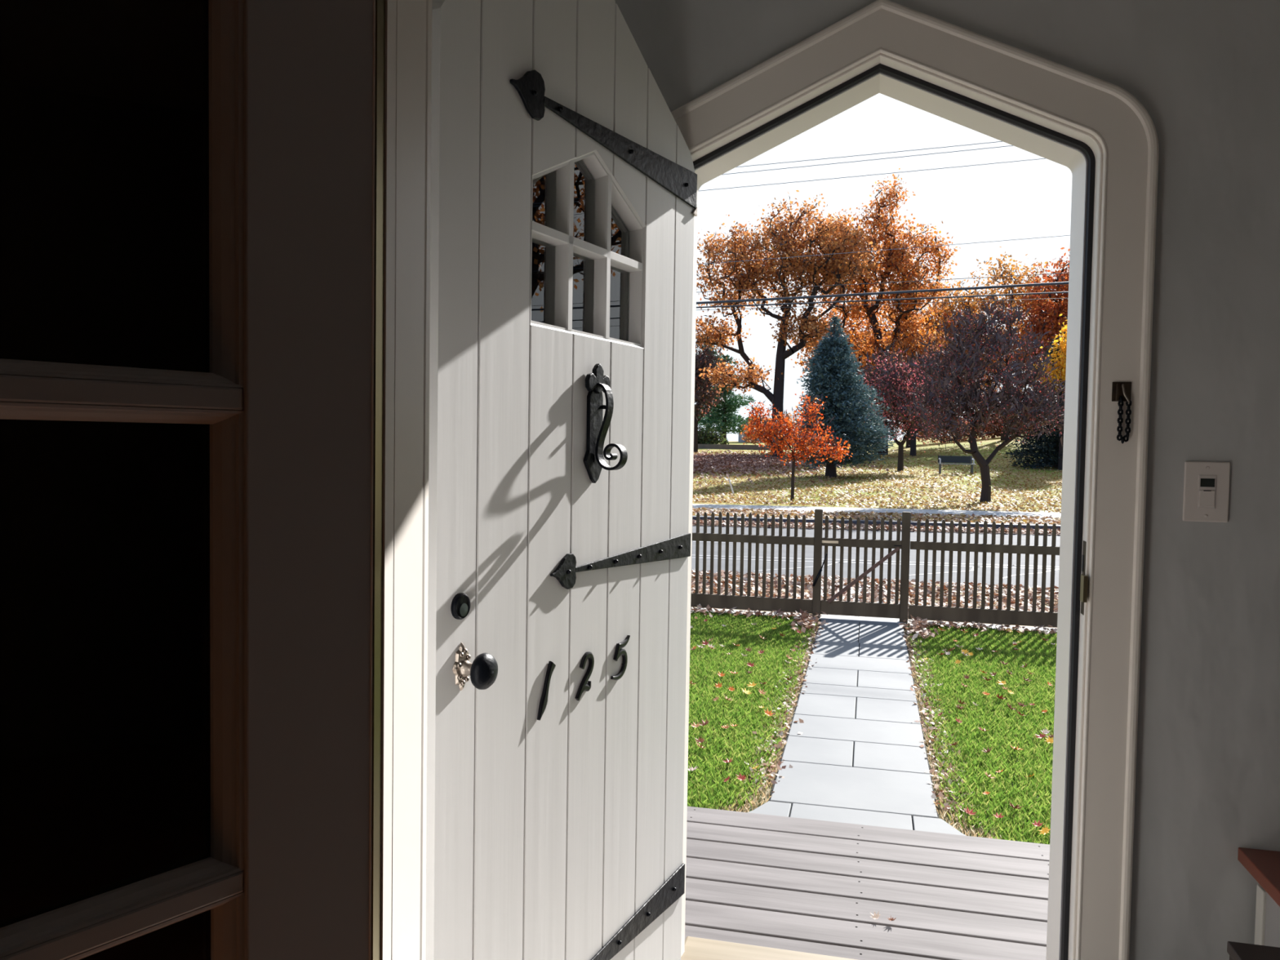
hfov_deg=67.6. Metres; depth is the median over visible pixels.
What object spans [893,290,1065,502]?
tree
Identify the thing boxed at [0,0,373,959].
door
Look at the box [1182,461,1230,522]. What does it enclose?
switch
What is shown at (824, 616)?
path
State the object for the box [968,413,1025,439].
shrub
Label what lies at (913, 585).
grassy verge
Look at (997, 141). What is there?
overhead wire
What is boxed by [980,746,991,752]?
fallen leaf
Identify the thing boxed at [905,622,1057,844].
grass
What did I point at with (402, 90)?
door frame
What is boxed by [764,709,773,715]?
fallen leaf
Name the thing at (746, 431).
shrub
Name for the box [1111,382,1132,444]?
chain
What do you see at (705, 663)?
grass
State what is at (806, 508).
sidewalk
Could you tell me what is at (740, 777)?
fallen leaf
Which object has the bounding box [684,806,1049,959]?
deck
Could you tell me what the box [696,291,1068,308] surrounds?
overhead cable
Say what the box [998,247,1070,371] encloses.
autumn tree
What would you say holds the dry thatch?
on the ground at (797, 691)
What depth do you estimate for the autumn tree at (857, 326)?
70.58 m
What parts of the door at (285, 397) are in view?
pane moulding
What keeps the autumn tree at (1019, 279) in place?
on the lawn at (948, 445)
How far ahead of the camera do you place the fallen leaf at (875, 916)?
2.76 m
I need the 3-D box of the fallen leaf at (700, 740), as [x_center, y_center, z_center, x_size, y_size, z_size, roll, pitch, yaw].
[0.341,1.474,5.434,0.064,0.037,0.063,-1,3,-32]
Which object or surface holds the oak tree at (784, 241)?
on the lawn at (948, 445)
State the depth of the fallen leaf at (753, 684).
6.73 m
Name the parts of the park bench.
backrest, seat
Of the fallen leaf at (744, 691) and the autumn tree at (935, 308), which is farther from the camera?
the autumn tree at (935, 308)
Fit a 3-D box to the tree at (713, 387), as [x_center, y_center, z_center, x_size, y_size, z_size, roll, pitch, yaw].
[6.267,-8.458,86.930,5.971,10.529,5.912,1,2,13]
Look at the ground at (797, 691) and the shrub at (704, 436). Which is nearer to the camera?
the ground at (797, 691)
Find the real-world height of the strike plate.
0.155 m
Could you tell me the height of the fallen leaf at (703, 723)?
0.042 m
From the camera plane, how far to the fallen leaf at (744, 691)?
6.55 m
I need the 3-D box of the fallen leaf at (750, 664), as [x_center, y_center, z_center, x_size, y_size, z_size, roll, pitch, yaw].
[0.853,1.408,7.323,0.076,0.040,0.073,2,2,19]
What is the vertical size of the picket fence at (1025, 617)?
0.996 m
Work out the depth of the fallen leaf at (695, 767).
4.97 m
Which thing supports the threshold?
on the floor
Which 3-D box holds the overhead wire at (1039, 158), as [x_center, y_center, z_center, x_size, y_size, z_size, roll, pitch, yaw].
[4.464,-6.431,19.276,49.951,2.306,0.010,1,2,13]
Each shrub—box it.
[697,423,730,444]
[734,411,807,448]
[902,418,995,444]
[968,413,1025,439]
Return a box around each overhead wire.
[697,235,1070,264]
[697,297,1068,310]
[698,158,1045,191]
[698,272,1069,292]
[722,145,1013,174]
[736,141,1003,167]
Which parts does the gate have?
rail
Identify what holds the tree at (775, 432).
on the lawn at (948, 445)
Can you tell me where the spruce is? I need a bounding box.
[790,315,897,477]
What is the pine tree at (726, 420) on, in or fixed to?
on the lawn at (948, 445)
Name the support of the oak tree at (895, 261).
on the lawn at (948, 445)
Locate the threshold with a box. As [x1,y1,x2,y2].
[680,936,857,959]
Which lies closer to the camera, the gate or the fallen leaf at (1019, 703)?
the fallen leaf at (1019, 703)
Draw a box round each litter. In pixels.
[690,603,1057,634]
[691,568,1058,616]
[692,440,1062,513]
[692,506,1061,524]
[692,519,1060,533]
[693,448,912,487]
[693,541,1059,578]
[739,622,969,812]
[787,608,937,639]
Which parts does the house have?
garage door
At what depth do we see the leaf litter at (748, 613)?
9.18 m
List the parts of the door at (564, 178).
knob, glass pane, glass pane, glass pane, glass pane, scroll handle, glass pane, glass pane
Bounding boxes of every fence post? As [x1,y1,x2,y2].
[812,508,822,617]
[899,511,911,622]
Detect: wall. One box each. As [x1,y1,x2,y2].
[614,0,1279,959]
[697,444,770,449]
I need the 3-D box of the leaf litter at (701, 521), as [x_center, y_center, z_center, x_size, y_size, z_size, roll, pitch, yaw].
[6.286,0.993,19.841,21.145,0.115,1.033,1,2,7]
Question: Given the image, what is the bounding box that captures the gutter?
[693,523,1060,534]
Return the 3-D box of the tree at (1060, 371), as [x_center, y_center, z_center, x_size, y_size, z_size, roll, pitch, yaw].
[20.164,-4.127,44.913,4.130,7.419,2.866,1,2,2]
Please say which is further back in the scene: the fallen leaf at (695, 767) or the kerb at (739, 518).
the kerb at (739, 518)
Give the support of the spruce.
on the lawn at (948, 445)
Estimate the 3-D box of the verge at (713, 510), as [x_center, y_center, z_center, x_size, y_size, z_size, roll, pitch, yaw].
[5.368,0.875,22.463,121.128,0.096,3.678,1,2,7]
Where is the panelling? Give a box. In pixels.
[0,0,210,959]
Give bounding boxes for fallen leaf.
[688,766,697,770]
[690,721,700,727]
[694,733,705,742]
[696,742,706,748]
[698,716,709,725]
[701,639,708,644]
[715,681,721,687]
[722,758,732,763]
[736,773,746,780]
[742,688,751,694]
[746,661,755,666]
[746,682,757,686]
[757,688,766,694]
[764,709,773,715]
[870,910,880,919]
[964,807,977,814]
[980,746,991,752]
[993,813,1004,817]
[995,680,1006,684]
[995,693,1005,698]
[1008,800,1022,808]
[1017,701,1026,706]
[1031,820,1043,826]
[1035,731,1045,737]
[1038,826,1050,835]
[1040,728,1049,733]
[1044,736,1053,742]
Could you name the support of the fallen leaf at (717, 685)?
on the grass at (705, 663)
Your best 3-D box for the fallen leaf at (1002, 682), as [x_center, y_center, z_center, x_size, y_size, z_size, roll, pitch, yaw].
[2.605,1.458,6.894,0.077,0.028,0.074,1,2,9]
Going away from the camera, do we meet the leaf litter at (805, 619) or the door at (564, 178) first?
the door at (564, 178)
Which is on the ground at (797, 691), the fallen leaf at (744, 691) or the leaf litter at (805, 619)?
the leaf litter at (805, 619)
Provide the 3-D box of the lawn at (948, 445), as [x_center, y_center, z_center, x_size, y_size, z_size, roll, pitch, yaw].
[14.850,-2.672,61.606,120.000,4.362,86.350,1,2,13]
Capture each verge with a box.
[691,575,1057,627]
[691,576,1058,593]
[692,510,1061,524]
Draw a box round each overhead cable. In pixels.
[696,281,1068,304]
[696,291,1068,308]
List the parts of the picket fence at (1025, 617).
rail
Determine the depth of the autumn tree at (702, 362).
66.14 m
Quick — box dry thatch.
[709,618,1002,839]
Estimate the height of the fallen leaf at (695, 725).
0.028 m
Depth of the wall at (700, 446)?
74.35 m
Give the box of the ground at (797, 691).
[688,627,1053,841]
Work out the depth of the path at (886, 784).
5.60 m
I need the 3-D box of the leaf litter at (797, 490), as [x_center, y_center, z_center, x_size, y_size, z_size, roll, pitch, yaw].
[10.778,-1.748,48.291,49.702,3.487,44.772,1,2,13]
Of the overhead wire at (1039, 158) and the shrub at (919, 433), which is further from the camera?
the shrub at (919, 433)
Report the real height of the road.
0.001 m
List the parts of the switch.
switch frame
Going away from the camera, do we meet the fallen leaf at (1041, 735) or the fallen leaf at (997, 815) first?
the fallen leaf at (997, 815)
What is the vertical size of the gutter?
0.001 m
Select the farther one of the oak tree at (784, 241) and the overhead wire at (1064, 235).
the oak tree at (784, 241)
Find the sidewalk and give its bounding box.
[692,503,1061,517]
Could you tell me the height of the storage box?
0.372 m
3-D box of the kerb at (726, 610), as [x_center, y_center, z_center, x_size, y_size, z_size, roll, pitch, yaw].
[2.261,1.409,9.573,120.000,0.028,0.240,1,2,13]
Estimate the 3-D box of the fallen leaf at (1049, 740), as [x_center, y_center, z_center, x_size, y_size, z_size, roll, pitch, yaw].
[2.380,1.509,5.562,0.060,0.030,0.052,1,2,14]
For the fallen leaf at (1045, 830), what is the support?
on the grass at (1015, 729)
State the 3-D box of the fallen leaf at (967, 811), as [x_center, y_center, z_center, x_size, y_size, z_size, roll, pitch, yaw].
[1.538,1.540,4.448,0.062,0.023,0.059,1,2,-8]
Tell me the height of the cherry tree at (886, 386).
6.072 m
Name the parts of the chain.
slot rail, plate, chain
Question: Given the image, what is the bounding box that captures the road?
[691,524,1060,587]
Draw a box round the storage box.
[1226,941,1279,959]
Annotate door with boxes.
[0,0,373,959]
[425,0,697,959]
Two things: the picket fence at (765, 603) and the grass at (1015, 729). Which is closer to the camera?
the grass at (1015, 729)
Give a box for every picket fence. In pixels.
[690,511,813,613]
[908,518,1059,627]
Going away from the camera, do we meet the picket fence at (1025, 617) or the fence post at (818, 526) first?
the picket fence at (1025, 617)
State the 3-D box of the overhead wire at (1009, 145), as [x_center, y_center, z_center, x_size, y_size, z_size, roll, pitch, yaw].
[4.357,-6.728,19.291,46.325,2.233,0.011,1,2,13]
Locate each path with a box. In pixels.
[748,618,966,835]
[820,584,903,624]
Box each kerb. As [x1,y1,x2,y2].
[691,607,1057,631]
[692,515,1060,528]
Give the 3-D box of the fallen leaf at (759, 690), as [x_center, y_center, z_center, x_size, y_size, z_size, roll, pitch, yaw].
[0.832,1.439,6.525,0.061,0.038,0.066,2,2,15]
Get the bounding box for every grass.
[687,608,817,811]
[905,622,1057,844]
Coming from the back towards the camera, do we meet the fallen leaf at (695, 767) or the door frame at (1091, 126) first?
the fallen leaf at (695, 767)
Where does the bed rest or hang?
on the ground at (797, 691)
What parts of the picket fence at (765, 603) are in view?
rail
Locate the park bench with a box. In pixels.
[937,455,976,474]
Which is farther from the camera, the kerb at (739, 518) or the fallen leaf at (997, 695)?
the kerb at (739, 518)
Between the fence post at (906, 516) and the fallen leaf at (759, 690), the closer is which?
the fallen leaf at (759, 690)
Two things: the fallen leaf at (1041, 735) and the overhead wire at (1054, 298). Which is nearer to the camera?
the fallen leaf at (1041, 735)
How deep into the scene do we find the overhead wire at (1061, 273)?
19.25 m
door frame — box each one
[368,0,431,959]
[671,0,1159,959]
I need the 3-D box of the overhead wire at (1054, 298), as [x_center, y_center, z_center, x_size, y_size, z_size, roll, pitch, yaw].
[4.743,-3.784,19.408,54.908,0.827,0.010,1,2,13]
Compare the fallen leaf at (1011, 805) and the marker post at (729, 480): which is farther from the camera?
the marker post at (729, 480)
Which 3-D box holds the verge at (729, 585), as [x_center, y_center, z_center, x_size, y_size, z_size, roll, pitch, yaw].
[2.576,1.351,10.879,120.000,0.001,2.450,1,2,13]
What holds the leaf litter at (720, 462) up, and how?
on the lawn at (948, 445)
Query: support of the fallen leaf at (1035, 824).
on the grass at (1015, 729)
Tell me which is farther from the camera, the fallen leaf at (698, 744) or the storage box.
the fallen leaf at (698, 744)
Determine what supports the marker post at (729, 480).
on the lawn at (948, 445)
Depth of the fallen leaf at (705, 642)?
8.10 m
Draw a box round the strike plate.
[1080,540,1088,615]
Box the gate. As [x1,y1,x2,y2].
[812,515,901,618]
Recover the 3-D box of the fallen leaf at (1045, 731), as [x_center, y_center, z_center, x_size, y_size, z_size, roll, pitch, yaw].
[2.425,1.498,5.718,0.058,0.037,0.053,2,3,33]
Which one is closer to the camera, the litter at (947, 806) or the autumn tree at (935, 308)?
the litter at (947, 806)
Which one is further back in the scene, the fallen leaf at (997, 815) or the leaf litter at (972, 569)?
the leaf litter at (972, 569)
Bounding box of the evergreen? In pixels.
[1002,331,1066,469]
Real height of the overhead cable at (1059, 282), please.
1.976 m
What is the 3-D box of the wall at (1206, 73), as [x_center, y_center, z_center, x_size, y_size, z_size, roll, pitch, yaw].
[0.838,-0.091,2.088,2.550,2.600,0.124,1,2,13]
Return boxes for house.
[737,414,766,442]
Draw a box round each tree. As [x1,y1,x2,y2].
[693,328,733,452]
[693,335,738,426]
[695,190,885,457]
[697,354,758,444]
[737,391,853,500]
[789,299,893,422]
[794,168,968,455]
[853,336,986,456]
[855,346,958,471]
[856,299,1013,447]
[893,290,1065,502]
[921,246,1065,439]
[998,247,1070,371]
[1031,314,1067,470]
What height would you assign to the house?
3.100 m
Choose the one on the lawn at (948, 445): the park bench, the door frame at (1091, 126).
the park bench
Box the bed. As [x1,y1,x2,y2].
[768,619,938,830]
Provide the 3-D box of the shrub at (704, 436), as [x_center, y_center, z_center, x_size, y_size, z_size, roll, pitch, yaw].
[4.866,-3.147,76.987,4.721,2.729,4.152,3,3,40]
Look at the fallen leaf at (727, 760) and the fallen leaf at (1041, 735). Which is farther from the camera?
the fallen leaf at (1041, 735)
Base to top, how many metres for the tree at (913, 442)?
7.474 m
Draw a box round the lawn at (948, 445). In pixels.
[692,432,1062,512]
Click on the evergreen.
(1050, 448)
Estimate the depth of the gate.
9.52 m
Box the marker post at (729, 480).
[728,478,734,494]

